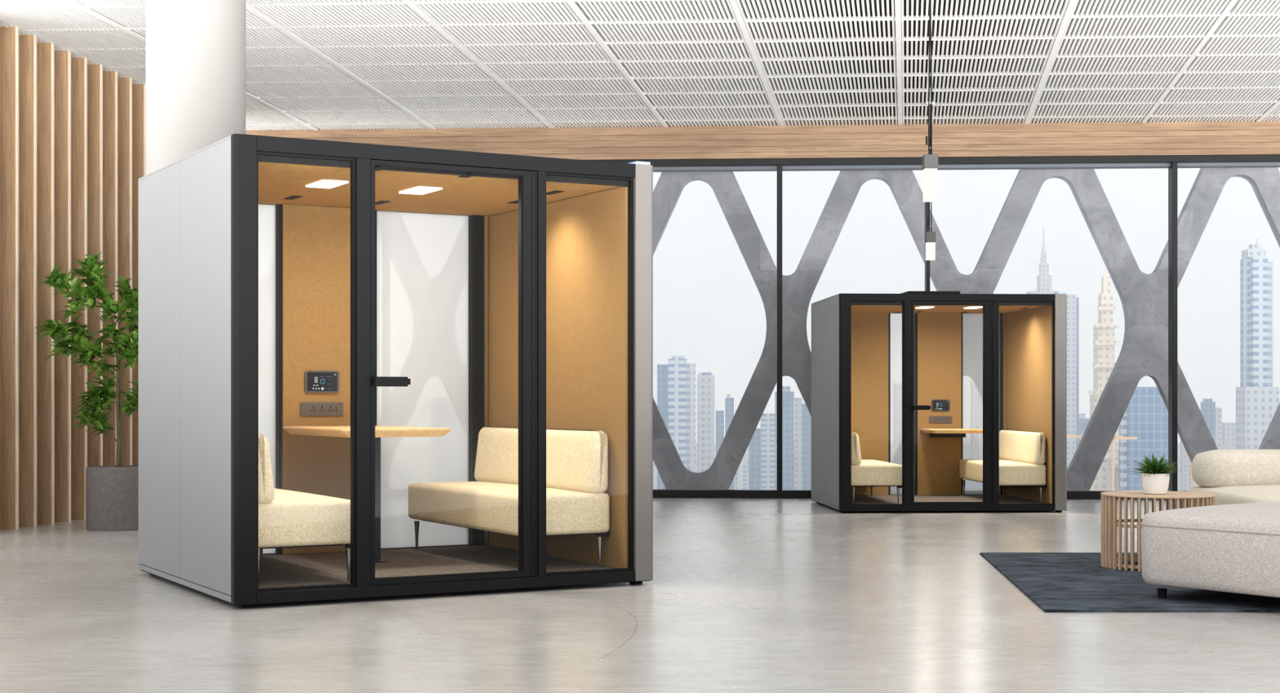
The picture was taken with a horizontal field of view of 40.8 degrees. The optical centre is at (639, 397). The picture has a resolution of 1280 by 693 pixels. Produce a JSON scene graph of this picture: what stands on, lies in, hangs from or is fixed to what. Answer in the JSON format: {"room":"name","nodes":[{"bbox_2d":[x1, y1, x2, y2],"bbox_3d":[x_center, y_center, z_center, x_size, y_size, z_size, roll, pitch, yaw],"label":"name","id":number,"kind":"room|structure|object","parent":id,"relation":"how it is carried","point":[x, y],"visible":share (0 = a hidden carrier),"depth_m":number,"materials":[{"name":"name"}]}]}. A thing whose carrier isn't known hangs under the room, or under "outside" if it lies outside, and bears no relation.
{"room":"office lounge","nodes":[
{"label":"office lounge","id":0,"kind":"room"},
{"bbox_2d":[0,26,145,529],"bbox_3d":[-4.688,-0.927,14.549,0.417,3.860,4.081,0,0,10],"label":"wall","id":1,"kind":"structure","parent":0,"point":[73,131],"depth_m":13.62,"materials":[{"name":"brown wood"}]},
{"bbox_2d":[0,497,1279,692],"bbox_3d":[3.500,1.103,11.600,25.000,0.200,14.000,0,0,0],"label":"floor","id":2,"kind":"structure","parent":0,"point":[744,595],"depth_m":7.68,"materials":[{"name":"concrete"}]},
{"bbox_2d":[35,252,137,531],"bbox_3d":[-4.106,-0.048,13.190,1.076,2.101,0.718,0,0,0],"label":"potted tree","id":3,"kind":"object","parent":2,"relation":"on","point":[111,491],"visible":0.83,"depth_m":13.04,"materials":[{"name":"green plant"}]},
{"bbox_2d":[145,0,245,175],"bbox_3d":[-2.993,-1.097,11.600,0.654,4.200,0.654,0,0,0],"label":"column","id":4,"kind":"structure","parent":2,"relation":"on","point":[195,50],"depth_m":11.32,"materials":[{"name":"white paint"}]},
{"bbox_2d":[137,133,653,608],"bbox_3d":[-1.377,-0.131,9.494,2.282,2.268,1.982,0,0,-29],"label":"pod","id":5,"kind":"object","parent":2,"relation":"on","point":[282,282],"visible":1,"depth_m":9.31,"materials":[{"name":"black metal"}]},
{"bbox_2d":[284,195,302,199],"bbox_3d":[-1.969,-1.135,9.770,0.052,0.004,0.170,0,0,-29],"label":"ceiling vent","id":6,"kind":"object","parent":5,"relation":"attached to","point":[289,197],"depth_m":9.76,"materials":[{"name":"black metal"}]},
{"bbox_2d":[257,433,350,586],"bbox_3d":[-2.031,0.550,9.186,0.560,0.745,1.580,0,0,-29],"label":"sofa","id":7,"kind":"object","parent":5,"relation":"on","point":[286,518],"visible":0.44,"depth_m":8.49,"materials":[{"name":"beige fabric"}]},
{"bbox_2d":[282,425,450,562],"bbox_3d":[-1.569,0.545,9.792,0.640,0.755,1.085,0,0,-29],"label":"table","id":8,"kind":"object","parent":5,"relation":"on","point":[381,431],"visible":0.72,"depth_m":9.64,"materials":[{"name":"brown wood"}]},
{"bbox_2d":[375,165,390,171],"bbox_3d":[-1.292,-1.135,8.523,0.052,0.004,0.170,0,0,-29],"label":"ceiling vent","id":9,"kind":"object","parent":5,"relation":"attached to","point":[378,168],"depth_m":8.51,"materials":[{"name":"black metal"}]},
{"bbox_2d":[375,200,391,204],"bbox_3d":[-1.507,-1.135,10.019,0.052,0.004,0.170,0,0,-29],"label":"ceiling vent","id":10,"kind":"object","parent":5,"relation":"attached to","point":[377,202],"depth_m":10.01,"materials":[{"name":"black metal"}]},
{"bbox_2d":[457,173,480,177],"bbox_3d":[-0.871,-1.135,8.789,0.052,0.004,0.170,0,0,-29],"label":"ceiling vent","id":11,"kind":"object","parent":5,"relation":"attached to","point":[464,175],"depth_m":8.76,"materials":[{"name":"black metal"}]},
{"bbox_2d":[408,426,609,567],"bbox_3d":[-0.785,0.550,9.885,0.558,0.745,1.580,0,0,-29],"label":"sofa","id":12,"kind":"object","parent":5,"relation":"on","point":[577,460],"visible":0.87,"depth_m":9.52,"materials":[{"name":"beige fabric"}]},
{"bbox_2d":[507,200,518,204],"bbox_3d":[-0.705,-1.135,9.968,0.052,0.004,0.170,0,0,-29],"label":"ceiling vent","id":13,"kind":"object","parent":5,"relation":"attached to","point":[515,202],"depth_m":9.96,"materials":[{"name":"black metal"}]},
{"bbox_2d":[546,191,564,195],"bbox_3d":[-0.482,-1.135,9.534,0.052,0.004,0.170,0,0,-29],"label":"ceiling vent","id":14,"kind":"object","parent":5,"relation":"attached to","point":[548,193],"depth_m":9.53,"materials":[{"name":"black metal"}]},
{"bbox_2d":[811,291,1066,512],"bbox_3d":[2.688,0.036,15.757,2.001,1.934,1.680,0,0,-3],"label":"pod","id":15,"kind":"object","parent":2,"relation":"on","point":[1024,335],"visible":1,"depth_m":15.73,"materials":[{"name":"black metal"}]},
{"bbox_2d":[851,431,902,503],"bbox_3d":[2.043,0.619,15.767,0.475,0.632,1.339,0,0,-3],"label":"sofa","id":16,"kind":"object","parent":15,"relation":"on","point":[864,473],"visible":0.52,"depth_m":15.10,"materials":[{"name":"beige fabric"}]},
{"bbox_2d":[920,428,982,437],"bbox_3d":[2.966,0.338,16.284,0.543,0.085,0.496,0,0,-3],"label":"table","id":17,"kind":"object","parent":15,"relation":"attached to","point":[934,433],"visible":0.84,"depth_m":16.18,"materials":[{"name":"brown wood"}]},
{"bbox_2d":[959,429,1045,503],"bbox_3d":[3.322,0.619,15.834,0.460,0.632,1.339,0,0,-3],"label":"sofa","id":18,"kind":"object","parent":15,"relation":"on","point":[1022,454],"visible":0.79,"depth_m":15.37,"materials":[{"name":"beige fabric"}]},
{"bbox_2d":[979,552,1279,612],"bbox_3d":[4.396,0.997,9.523,5.008,0.012,3.006,0,0,0],"label":"rug","id":19,"kind":"object","parent":2,"relation":"on","point":[1055,582],"visible":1,"depth_m":8.84,"materials":[{"name":"carpet"}]},
{"bbox_2d":[1100,490,1215,571],"bbox_3d":[3.026,0.776,10.060,0.644,0.430,0.644,0,0,0],"label":"side table","id":20,"kind":"object","parent":19,"relation":"on","point":[1109,520],"visible":0.61,"depth_m":9.93,"materials":[{"name":"brown wood"}]},
{"bbox_2d":[1130,451,1177,494],"bbox_3d":[2.992,0.437,10.025,0.308,0.248,0.305,0,0,28],"label":"potted plant","id":21,"kind":"object","parent":20,"relation":"on","point":[1154,480],"visible":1,"depth_m":9.98,"materials":[{"name":"green plant"}]},
{"bbox_2d":[1141,502,1279,599],"bbox_3d":[3.375,0.761,8.378,1.262,0.460,1.463,0,0,-38],"label":"ottoman","id":22,"kind":"object","parent":19,"relation":"on","point":[1233,548],"visible":1,"depth_m":8.22,"materials":[{"name":"grey fabric"}]},
{"bbox_2d":[1188,448,1279,505],"bbox_3d":[4.880,0.662,10.620,2.630,0.657,1.506,0,0,0],"label":"sofa","id":23,"kind":"object","parent":19,"relation":"on","point":[1235,476],"visible":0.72,"depth_m":10.90,"materials":[{"name":"beige fabric"}]},
{"bbox_2d":[0,0,1279,130],"bbox_3d":[0.919,-2.867,14.056,16.035,0.328,6.346,0,0,3],"label":"ceiling","id":24,"kind":"structure","parent":0,"point":[311,64],"depth_m":14.16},
{"bbox_2d":[922,0,937,202],"bbox_3d":[1.990,-2.104,11.800,0.095,1.515,0.095,0,0,0],"label":"pendant lamp","id":25,"kind":"object","parent":24,"relation":"hanging from","point":[930,162],"visible":1,"depth_m":11.76,"materials":[{"name":"black metal"}]},
{"bbox_2d":[923,168,937,202],"bbox_3d":[1.990,-1.456,11.800,0.086,0.221,0.086,0,0,0],"label":"diffuser","id":26,"kind":"object","parent":25,"relation":"attached to","point":[930,175],"depth_m":11.76,"materials":[{"name":"white plastic"}]},
{"bbox_2d":[924,101,935,260],"bbox_3d":[2.701,-2.019,16.000,0.088,1.479,0.088,0,0,0],"label":"pendant lamp","id":27,"kind":"object","parent":24,"relation":"hanging from","point":[930,237],"visible":0.86,"depth_m":15.96,"materials":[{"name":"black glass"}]},
{"bbox_2d":[925,242,935,260],"bbox_3d":[2.700,-1.360,16.000,0.079,0.161,0.079,0,0,0],"label":"diffuser","id":28,"kind":"object","parent":27,"relation":"attached to","point":[930,246],"depth_m":15.96,"materials":[{"name":"white plastic"}]},
{"bbox_2d":[245,110,1279,159],"bbox_3d":[1.416,-2.626,17.351,15.400,0.480,0.411,0,0,3],"label":"ceiling beam","id":29,"kind":"structure","parent":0,"point":[1217,138],"depth_m":17.11,"materials":[{"name":"brown wood"}]},
{"bbox_2d":[586,154,1279,499],"bbox_3d":[1.411,-0.691,17.262,15.400,3.388,0.212,0,0,3],"label":"window","id":30,"kind":"structure","parent":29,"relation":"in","point":[1172,162],"depth_m":17.08,"materials":[{"name":"black metal"}]},
{"bbox_2d":[653,167,1279,490],"bbox_3d":[1.344,-0.789,17.846,16.800,4.244,0.170,0,0,3],"label":"lattice","id":31,"kind":"object","parent":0,"point":[1144,297],"visible":0.2,"depth_m":17.64,"materials":[{"name":"concrete"}]},
{"label":"outside","id":32,"kind":"structure","parent":0,"visible":0},
{"bbox_2d":[653,443,1180,490],"bbox_3d":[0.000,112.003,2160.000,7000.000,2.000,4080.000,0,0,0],"label":"ground","id":33,"kind":"structure","parent":32,"point":[966,446],"depth_m":3107.16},
{"bbox_2d":[653,462,654,488],"bbox_3d":[12.632,87.904,1790.579,5.019,46.199,3.514,0,0,0],"label":"building","id":34,"kind":"structure","parent":33,"relation":"on","point":[653,463],"depth_m":1788.65,"materials":[{"name":"grey concrete"}]},
{"bbox_2d":[657,355,695,488],"bbox_3d":[19.102,44.456,905.289,20.011,133.094,10.577,0,0,0],"label":"tower block","id":35,"kind":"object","parent":33,"relation":"on","point":[676,380],"visible":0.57,"depth_m":902.03,"materials":[{"name":"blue glass"}]},
{"bbox_2d":[697,372,714,472],"bbox_3d":[36.870,48.433,965.270,9.425,125.141,10.540,0,0,0],"label":"tower block","id":36,"kind":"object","parent":33,"relation":"on","point":[705,380],"visible":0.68,"depth_m":959.97,"materials":[{"name":"grey concrete"}]},
{"bbox_2d":[715,410,724,455],"bbox_3d":[51.141,59.631,1102.033,5.082,102.744,4.066,0,0,0],"label":"tower block","id":37,"kind":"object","parent":33,"relation":"on","point":[719,414],"visible":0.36,"depth_m":1100.08,"materials":[{"name":"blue glass"}]},
{"bbox_2d":[724,394,733,489],"bbox_3d":[59.941,54.339,1152.278,5.645,113.328,4.557,0,0,0],"label":"tower block","id":38,"kind":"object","parent":33,"relation":"on","point":[729,402],"visible":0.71,"depth_m":1150.06,"materials":[{"name":"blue glass"}]},
{"bbox_2d":[733,471,737,489],"bbox_3d":[72.609,81.157,1331.868,5.221,59.692,3.655,0,0,0],"label":"building","id":39,"kind":"structure","parent":33,"relation":"on","point":[735,475],"depth_m":1330.19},
{"bbox_2d":[737,467,738,489],"bbox_3d":[99.175,89.866,1779.653,6.380,42.273,4.466,0,0,0],"label":"building","id":40,"kind":"structure","parent":33,"relation":"on","point":[738,468],"depth_m":1777.33,"materials":[{"name":"grey concrete"}]},
{"bbox_2d":[742,459,748,489],"bbox_3d":[90.989,81.683,1457.603,7.414,58.641,5.190,0,0,0],"label":"building","id":41,"kind":"structure","parent":33,"relation":"on","point":[745,467],"depth_m":1454.87,"materials":[{"name":"grey concrete"}]},
{"bbox_2d":[748,428,761,489],"bbox_3d":[65.654,64.274,982.717,6.792,93.458,5.433,0,0,0],"label":"tower block","id":42,"kind":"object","parent":33,"relation":"on","point":[755,444],"visible":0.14,"depth_m":980.10,"materials":[{"name":"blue glass"}]},
{"bbox_2d":[760,413,774,489],"bbox_3d":[89.402,61.046,1203.881,9.702,99.914,7.762,0,0,0],"label":"tower block","id":43,"kind":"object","parent":33,"relation":"on","point":[767,420],"visible":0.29,"depth_m":1199.96,"materials":[{"name":"grey concrete"}]},
{"bbox_2d":[774,386,794,489],"bbox_3d":[84.320,52.181,1004.359,10.396,117.645,8.718,0,0,0],"label":"tower block","id":44,"kind":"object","parent":33,"relation":"on","point":[788,397],"visible":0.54,"depth_m":999.92,"materials":[{"name":"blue glass"}]},
{"bbox_2d":[794,397,811,489],"bbox_3d":[100.664,55.502,1054.836,12.128,111.003,9.672,0,0,0],"label":"tower block","id":45,"kind":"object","parent":33,"relation":"on","point":[802,418],"visible":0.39,"depth_m":1050.98,"materials":[{"name":"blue glass"}]},
{"bbox_2d":[890,448,893,462],"bbox_3d":[234.918,79.365,1598.020,5.890,63.276,4.123,0,0,0],"label":"building","id":46,"kind":"structure","parent":33,"relation":"on","point":[891,454],"depth_m":1595.92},
{"bbox_2d":[893,382,902,456],"bbox_3d":[153.335,51.170,1003.927,9.818,119.666,7.854,0,0,0],"label":"tower block","id":47,"kind":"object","parent":33,"relation":"on","point":[897,387],"visible":0.14,"depth_m":999.92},
{"bbox_2d":[962,479,968,490],"bbox_3d":[309.621,86.803,1650.377,8.705,48.399,6.093,0,0,0],"label":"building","id":48,"kind":"structure","parent":33,"relation":"on","point":[966,481],"depth_m":1647.38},
{"bbox_2d":[970,377,982,490],"bbox_3d":[178.285,47.705,903.327,8.317,126.596,6.653,0,0,0],"label":"tower block","id":49,"kind":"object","parent":33,"relation":"on","point":[976,402],"visible":0.21,"depth_m":900.05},
{"bbox_2d":[1026,226,1059,293],"bbox_3d":[306.699,-9.818,1309.709,21.773,241.641,19.418,0,0,0],"label":"spire tower","id":50,"kind":"structure","parent":33,"relation":"on","point":[1044,281],"depth_m":1302.87,"materials":[{"name":"grey concrete"}]},
{"bbox_2d":[1066,294,1079,464],"bbox_3d":[288.081,20.965,1154.383,10.959,180.076,8.767,0,0,0],"label":"tower block","id":51,"kind":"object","parent":33,"relation":"on","point":[1073,302],"visible":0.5,"depth_m":1150.06,"materials":[{"name":"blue glass"}]},
{"bbox_2d":[1079,413,1089,442],"bbox_3d":[322.697,61.277,1254.043,10.107,99.452,8.086,0,0,0],"label":"tower block","id":52,"kind":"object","parent":33,"relation":"on","point":[1083,422],"visible":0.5,"depth_m":1249.90,"materials":[{"name":"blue glass"}]},
{"bbox_2d":[1066,433,1122,438],"bbox_3d":[178.262,62.570,680.500,25.000,96.865,1.000,0,0,0],"label":"tower crane","id":53,"kind":"object","parent":33,"relation":"on","point":[1082,434],"visible":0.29,"depth_m":680.06,"materials":[{"name":"metal"}]},
{"bbox_2d":[1089,457,1111,490],"bbox_3d":[192.527,68.080,723.492,9.980,85.846,8.984,0,0,0],"label":"building","id":54,"kind":"structure","parent":33,"relation":"on","point":[1102,482],"depth_m":720.04,"materials":[{"name":"beige concrete"}]},
{"bbox_2d":[1088,266,1119,490],"bbox_3d":[230.357,23.102,853.955,17.360,175.802,11.910,0,0,0],"label":"stepped skyscraper","id":55,"kind":"structure","parent":33,"relation":"on","point":[1104,343],"depth_m":850.90,"materials":[{"name":"beige concrete"}]},
{"bbox_2d":[1080,436,1137,490],"bbox_3d":[174.532,61.785,640.500,21.000,98.436,1.000,0,0,0],"label":"tower crane","id":56,"kind":"object","parent":33,"relation":"on","point":[1114,437],"visible":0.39,"depth_m":639.95,"materials":[{"name":"metal"}]},
{"bbox_2d":[1111,466,1118,490],"bbox_3d":[203.130,70.159,722.993,8.732,81.687,7.986,0,0,0],"label":"building","id":57,"kind":"structure","parent":33,"relation":"on","point":[1116,468],"depth_m":720.04,"materials":[{"name":"beige concrete"}]},
{"bbox_2d":[1118,386,1168,490],"bbox_3d":[206.180,53.278,707.439,18.597,115.450,14.877,0,0,0],"label":"tower block","id":58,"kind":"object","parent":33,"relation":"on","point":[1145,417],"visible":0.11,"depth_m":699.93,"materials":[{"name":"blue glass"}]},
{"bbox_2d":[1180,439,1192,490],"bbox_3d":[413.688,70.517,1303.003,7.508,80.971,6.006,0,0,0],"label":"tower block","id":59,"kind":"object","parent":33,"relation":"on","point":[1184,460],"visible":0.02,"depth_m":1300.01,"materials":[{"name":"grey concrete"}]},
{"bbox_2d":[1182,453,1191,488],"bbox_3d":[233.575,66.417,720.500,12.000,89.172,1.000,0,0,0],"label":"tower crane","id":60,"kind":"object","parent":33,"relation":"on","point":[1190,463],"visible":0.18,"depth_m":720.04,"materials":[{"name":"metal"}]},
{"bbox_2d":[1192,479,1199,487],"bbox_3d":[534.361,91.891,1653.241,7.134,38.224,4.994,0,0,0],"label":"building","id":61,"kind":"structure","parent":33,"relation":"on","point":[1194,484],"depth_m":1650.60,"materials":[{"name":"grey concrete"}]},
{"bbox_2d":[1200,398,1222,449],"bbox_3d":[366.561,55.819,1103.843,11.435,110.368,7.687,0,0,0],"label":"tower block","id":62,"kind":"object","parent":33,"relation":"on","point":[1212,415],"visible":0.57,"depth_m":1100.08,"materials":[{"name":"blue glass"}]},
{"bbox_2d":[1222,422,1235,448],"bbox_3d":[425.567,64.453,1243.294,8.236,93.099,6.588,0,0,0],"label":"tower block","id":63,"kind":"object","parent":33,"relation":"on","point":[1228,428],"visible":0.21,"depth_m":1239.87,"materials":[{"name":"grey concrete"}]},
{"bbox_2d":[1235,238,1279,448],"bbox_3d":[288.651,18.308,804.447,15.940,185.389,12.894,0,0,0],"label":"tower block","id":64,"kind":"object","parent":33,"relation":"on","point":[1257,400],"visible":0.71,"depth_m":799.93,"materials":[{"name":"grey concrete"}]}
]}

